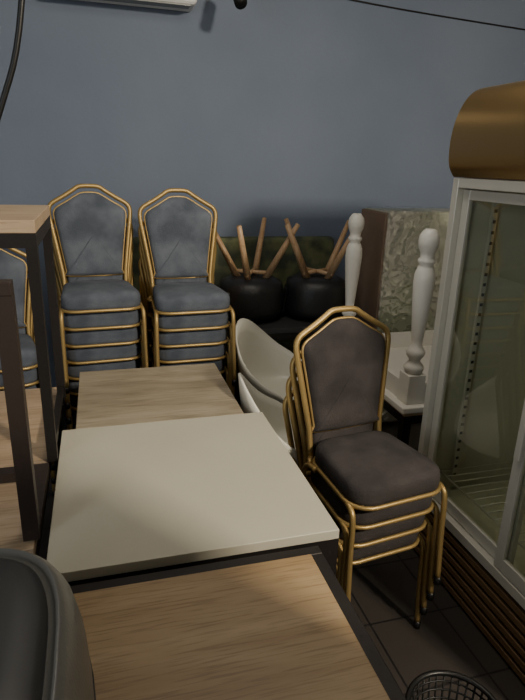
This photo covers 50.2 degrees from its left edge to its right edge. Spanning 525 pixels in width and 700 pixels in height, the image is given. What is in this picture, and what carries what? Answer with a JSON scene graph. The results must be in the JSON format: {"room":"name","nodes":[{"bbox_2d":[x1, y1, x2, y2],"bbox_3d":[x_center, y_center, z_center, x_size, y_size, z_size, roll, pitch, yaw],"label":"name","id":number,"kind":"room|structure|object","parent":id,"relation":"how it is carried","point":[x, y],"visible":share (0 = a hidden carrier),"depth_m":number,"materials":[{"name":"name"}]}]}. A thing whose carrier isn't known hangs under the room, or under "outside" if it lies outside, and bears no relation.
{"room":"furniture storage room","nodes":[
{"label":"furniture storage room","id":0,"kind":"room"},
{"bbox_2d":[233,0,246,9],"bbox_3d":[-0.127,-2.114,3.017,0.100,0.507,0.165,-4,19,-16],"label":"ceiling spotlight","id":1,"kind":"object","parent":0,"point":[239,4],"depth_m":3.04,"materials":[{"name":"black metal"}]},
{"bbox_2d":[0,0,524,386],"bbox_3d":[-0.733,-1.075,3.708,5.900,2.950,0.120,-4,19,-16],"label":"wall","id":2,"kind":"structure","parent":0,"point":[313,114],"depth_m":3.66,"materials":[{"name":"paint"}]},
{"bbox_2d":[78,0,196,11],"bbox_3d":[-0.798,-2.126,3.147,0.840,0.305,0.210,-4,19,-16],"label":"air conditioner","id":3,"kind":"object","parent":2,"relation":"attached to","point":[178,5],"visible":1,"depth_m":3.21,"materials":[{"name":"white plastic"}]},
{"bbox_2d":[351,0,524,29],"bbox_3d":[0.994,-2.281,3.736,2.380,0.129,0.009,-4,19,-16],"label":"cable","id":4,"kind":"object","parent":2,"relation":"attached to","point":[351,0],"visible":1,"depth_m":3.79,"materials":[{"name":"grey metal"}]},
{"bbox_2d":[39,391,524,699],"bbox_3d":[0.117,1.396,1.200,5.900,0.100,6.450,-4,19,-16],"label":"floor","id":5,"kind":"structure","parent":0,"point":[383,590],"depth_m":2.11,"materials":[{"name":"tile"}]},
{"bbox_2d":[0,387,62,555],"bbox_3d":[-1.087,0.694,1.857,0.780,0.745,1.060,-4,19,-16],"label":"table","id":6,"kind":"object","parent":5,"relation":"on","point":[11,536],"visible":0.18,"depth_m":1.77,"materials":[{"name":"brown wood"}]},
{"bbox_2d":[0,279,49,541],"bbox_3d":[-0.859,0.129,1.364,0.562,0.647,0.330,-4,19,-16],"label":"frame","id":7,"kind":"object","parent":6,"relation":"on","point":[31,479],"visible":1,"depth_m":1.29,"materials":[{"name":"brown"}]},
{"bbox_2d":[0,205,65,461],"bbox_3d":[-1.064,-0.064,1.780,0.752,0.737,0.540,-4,19,-16],"label":"table","id":8,"kind":"object","parent":6,"relation":"on","point":[21,226],"visible":1,"depth_m":1.68,"materials":[{"name":"grey metal"}]},
{"bbox_2d":[0,548,95,699],"bbox_3d":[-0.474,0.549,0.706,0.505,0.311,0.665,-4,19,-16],"label":"chair","id":9,"kind":"object","parent":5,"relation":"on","point":[44,652],"visible":1,"depth_m":0.78,"materials":[{"name":"grey plastic"}]},
{"bbox_2d":[50,473,55,496],"bbox_3d":[-1.314,0.265,2.853,0.410,0.916,0.477,-6,20,-23],"label":"banquet chair","id":10,"kind":"object","parent":5,"relation":"on","point":[53,485],"visible":0.02,"depth_m":2.86,"materials":[{"name":"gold metal"}]},
{"bbox_2d":[0,270,38,389],"bbox_3d":[-1.280,0.034,2.713,0.410,0.916,0.477,-6,20,-22],"label":"banquet chair","id":11,"kind":"object","parent":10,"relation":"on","point":[31,377],"visible":0.13,"depth_m":2.61,"materials":[{"name":"grey fabric"}]},
{"bbox_2d":[0,248,37,372],"bbox_3d":[-1.269,-0.043,2.666,0.410,0.916,0.477,-7,20,-23],"label":"banquet chair","id":12,"kind":"object","parent":11,"relation":"on","point":[13,267],"visible":0.58,"depth_m":2.77,"materials":[{"name":"grey fabric"}]},
{"bbox_2d":[0,326,54,470],"bbox_3d":[-1.292,0.111,2.759,0.410,0.916,0.477,-6,20,-23],"label":"banquet chair","id":13,"kind":"object","parent":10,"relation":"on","point":[38,384],"visible":0.05,"depth_m":2.68,"materials":[{"name":"gold metal"}]},
{"bbox_2d":[34,336,55,483],"bbox_3d":[-1.303,0.188,2.806,0.410,0.916,0.477,-6,20,-23],"label":"banquet chair","id":14,"kind":"object","parent":10,"relation":"on","point":[53,477],"visible":0.02,"depth_m":2.81,"materials":[{"name":"gold metal"}]},
{"bbox_2d":[70,395,77,428],"bbox_3d":[-0.900,0.151,3.154,0.432,0.964,0.502,-5,20,-19],"label":"banquet chair","id":15,"kind":"object","parent":5,"relation":"on","point":[73,399],"visible":0.02,"depth_m":2.93,"materials":[{"name":"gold metal"}]},
{"bbox_2d":[57,296,78,428],"bbox_3d":[-0.890,0.070,3.105,0.432,0.964,0.502,-5,20,-19],"label":"banquet chair","id":16,"kind":"object","parent":15,"relation":"on","point":[73,385],"visible":0.02,"depth_m":2.88,"materials":[{"name":"gold metal"}]},
{"bbox_2d":[56,271,141,429],"bbox_3d":[-0.880,-0.011,3.056,0.432,0.964,0.502,-5,20,-19],"label":"banquet chair","id":17,"kind":"object","parent":16,"relation":"on","point":[74,371],"visible":0.08,"depth_m":2.86,"materials":[{"name":"grey fabric"}]},
{"bbox_2d":[55,261,142,429],"bbox_3d":[-0.870,-0.093,3.007,0.432,0.964,0.502,-5,20,-20],"label":"banquet chair","id":18,"kind":"object","parent":17,"relation":"on","point":[94,355],"visible":0.11,"depth_m":2.82,"materials":[{"name":"grey fabric"}]},
{"bbox_2d":[53,242,142,424],"bbox_3d":[-0.859,-0.174,2.958,0.432,0.964,0.502,-5,20,-19],"label":"banquet chair","id":19,"kind":"object","parent":18,"relation":"on","point":[126,336],"visible":0.16,"depth_m":2.78,"materials":[{"name":"grey fabric"}]},
{"bbox_2d":[52,218,144,408],"bbox_3d":[-0.849,-0.256,2.909,0.432,0.964,0.502,-5,20,-19],"label":"banquet chair","id":20,"kind":"object","parent":19,"relation":"on","point":[124,319],"visible":0.2,"depth_m":2.75,"materials":[{"name":"grey fabric"}]},
{"bbox_2d":[47,184,148,393],"bbox_3d":[-0.840,-0.337,2.860,0.432,0.964,0.502,-5,20,-20],"label":"banquet chair","id":21,"kind":"object","parent":20,"relation":"on","point":[90,226],"visible":0.94,"depth_m":2.90,"materials":[{"name":"grey fabric"}]},
{"bbox_2d":[76,363,243,428],"bbox_3d":[-0.453,0.522,2.430,0.610,0.745,0.575,-4,19,-16],"label":"table","id":22,"kind":"object","parent":5,"relation":"on","point":[165,393],"visible":0.56,"depth_m":2.27,"materials":[{"name":"brown wood"}]},
{"bbox_2d":[47,412,338,585],"bbox_3d":[-0.258,0.729,1.821,0.722,0.750,0.745,-4,19,-16],"label":"table","id":23,"kind":"object","parent":5,"relation":"on","point":[150,497],"visible":0.7,"depth_m":1.56,"materials":[{"name":"laminate"}]},
{"bbox_2d":[133,236,333,386],"bbox_3d":[-0.317,-0.189,3.905,1.700,1.170,0.200,-4,19,-16],"label":"bench","id":24,"kind":"object","parent":5,"relation":"on","point":[316,251],"visible":0.06,"depth_m":3.87,"materials":[{"name":"green fabric"}]},
{"bbox_2d":[70,546,405,699],"bbox_3d":[-0.156,0.989,1.075,0.818,0.735,0.785,-4,19,-16],"label":"table","id":25,"kind":"object","parent":5,"relation":"on","point":[282,625],"visible":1,"depth_m":1.14,"materials":[{"name":"brown wood"}]},
{"bbox_2d":[236,318,301,403],"bbox_3d":[0.104,0.265,3.113,0.520,0.841,0.530,9,20,20],"label":"shell chair","id":26,"kind":"object","parent":5,"relation":"on","point":[262,361],"visible":0.32,"depth_m":3.22,"materials":[{"name":"beige plastic"}]},
{"bbox_2d":[238,373,302,464],"bbox_3d":[0.148,0.493,2.433,0.520,0.841,0.530,-2,19,-10],"label":"shell chair","id":27,"kind":"object","parent":5,"relation":"on","point":[252,400],"visible":0.05,"depth_m":2.54,"materials":[{"name":"beige plastic"}]},
{"bbox_2d":[227,310,368,393],"bbox_3d":[0.164,0.149,3.616,0.870,0.740,0.440,-4,19,-16],"label":"table","id":28,"kind":"object","parent":5,"relation":"on","point":[286,326],"visible":0.1,"depth_m":3.32,"materials":[{"name":"grey plastic"}]},
{"bbox_2d":[216,217,299,321],"bbox_3d":[-0.078,-0.490,3.402,0.451,0.582,0.430,-10,22,-32],"label":"chair","id":29,"kind":"object","parent":28,"relation":"on","point":[256,295],"visible":0.73,"depth_m":3.29,"materials":[{"name":"black leather"}]},
{"bbox_2d":[280,218,349,319],"bbox_3d":[0.337,-0.506,3.488,0.451,0.582,0.430,2,18,1],"label":"chair","id":30,"kind":"object","parent":28,"relation":"on","point":[307,294],"visible":0.84,"depth_m":3.37,"materials":[{"name":"black leather"}]},
{"bbox_2d":[282,390,424,628],"bbox_3d":[0.337,0.566,2.102,0.410,0.916,0.477,-6,20,-23],"label":"banquet chair","id":31,"kind":"object","parent":5,"relation":"on","point":[370,553],"visible":0.14,"depth_m":1.98,"materials":[{"name":"gold metal"}]},
{"bbox_2d":[286,371,431,614],"bbox_3d":[0.348,0.492,2.056,0.410,0.916,0.477,-6,20,-23],"label":"banquet chair","id":32,"kind":"object","parent":31,"relation":"on","point":[363,538],"visible":0.16,"depth_m":1.93,"materials":[{"name":"gold metal"}]},
{"bbox_2d":[290,350,439,600],"bbox_3d":[0.359,0.418,2.011,0.410,0.916,0.477,-6,20,-23],"label":"banquet chair","id":33,"kind":"object","parent":32,"relation":"on","point":[365,520],"visible":0.2,"depth_m":1.92,"materials":[{"name":"gold metal"}]},
{"bbox_2d":[293,306,446,601],"bbox_3d":[0.370,0.344,1.965,0.410,0.916,0.477,-6,20,-23],"label":"banquet chair","id":34,"kind":"object","parent":33,"relation":"on","point":[345,362],"visible":0.96,"depth_m":1.98,"materials":[{"name":"brown fabric"}]},
{"bbox_2d":[354,208,449,422],"bbox_3d":[1.064,-0.235,3.788,0.820,1.412,0.377,-4,19,-16],"label":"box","id":35,"kind":"object","parent":5,"relation":"on","point":[390,236],"visible":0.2,"depth_m":3.49,"materials":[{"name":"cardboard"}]},
{"bbox_2d":[383,399,422,444],"bbox_3d":[0.893,0.416,3.107,0.750,0.598,0.790,-4,19,-16],"label":"table","id":36,"kind":"object","parent":5,"relation":"on","point":[405,420],"visible":0.12,"depth_m":2.60,"materials":[{"name":"brown wood"}]},
{"bbox_2d":[342,213,439,413],"bbox_3d":[0.921,-0.254,2.886,0.835,0.810,0.870,-4,19,-16],"label":"table","id":37,"kind":"object","parent":36,"relation":"on","point":[410,351],"visible":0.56,"depth_m":2.54,"materials":[{"name":"beige paint"}]},
{"bbox_2d":[405,670,496,699],"bbox_3d":[0.513,1.096,1.540,0.266,0.278,0.266,-4,19,-16],"label":"waste bin","id":38,"kind":"object","parent":5,"relation":"on","point":[410,691],"visible":1,"depth_m":1.60,"materials":[{"name":"black metal"}]},
{"bbox_2d":[414,80,524,683],"bbox_3d":[1.159,0.139,1.847,0.700,1.935,1.175,-4,19,-16],"label":"fridge","id":39,"kind":"object","parent":5,"relation":"on","point":[473,424],"visible":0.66,"depth_m":2.19,"materials":[{"name":"grey"}]},
{"bbox_3d":[-0.450,0.143,3.220,0.432,0.964,0.502,-4,19,-17],"label":"banquet chair","id":40,"kind":"object","parent":5,"relation":"on","visible":0},
{"bbox_2d":[139,289,223,377],"bbox_3d":[-0.441,0.064,3.172,0.432,0.964,0.502,-4,19,-18],"label":"banquet chair","id":41,"kind":"object","parent":40,"relation":"on","point":[222,374],"visible":0.02,"depth_m":3.19,"materials":[{"name":"gold metal"}]},
{"bbox_2d":[139,276,227,384],"bbox_3d":[-0.432,-0.016,3.123,0.432,0.964,0.502,-4,19,-17],"label":"banquet chair","id":42,"kind":"object","parent":40,"relation":"on","point":[220,364],"visible":0.11,"depth_m":3.00,"materials":[{"name":"gold metal"}]},
{"bbox_2d":[139,259,228,386],"bbox_3d":[-0.422,-0.095,3.075,0.432,0.964,0.502,-4,19,-18],"label":"banquet chair","id":43,"kind":"object","parent":42,"relation":"on","point":[214,352],"visible":0.11,"depth_m":2.89,"materials":[{"name":"grey fabric"}]},
{"bbox_2d":[139,244,230,389],"bbox_3d":[-0.413,-0.174,3.026,0.432,0.964,0.502,-4,19,-17],"label":"banquet chair","id":44,"kind":"object","parent":43,"relation":"on","point":[217,336],"visible":0.2,"depth_m":2.85,"materials":[{"name":"grey fabric"}]},
{"bbox_2d":[138,221,235,398],"bbox_3d":[-0.404,-0.254,2.977,0.432,0.964,0.502,-4,19,-18],"label":"banquet chair","id":45,"kind":"object","parent":44,"relation":"on","point":[195,322],"visible":0.21,"depth_m":2.82,"materials":[{"name":"grey fabric"}]},
{"bbox_2d":[138,188,236,385],"bbox_3d":[-0.394,-0.333,2.929,0.432,0.964,0.502,-4,19,-18],"label":"banquet chair","id":46,"kind":"object","parent":45,"relation":"on","point":[178,229],"visible":0.95,"depth_m":2.98,"materials":[{"name":"grey fabric"}]},
{"bbox_3d":[0.206,-1.496,0.235,5.900,0.100,6.450,-4,19,-16],"label":"ceiling","id":47,"kind":"structure","parent":0,"visible":0},
{"bbox_2d":[0,0,24,120],"bbox_3d":[-0.520,-0.891,0.963,0.351,1.552,0.018,-4,19,-18],"label":"hanging cable","id":48,"kind":"object","parent":47,"relation":"hanging from","point":[21,3],"visible":1,"depth_m":1.08,"materials":[{"name":"black rubber"}]}
]}

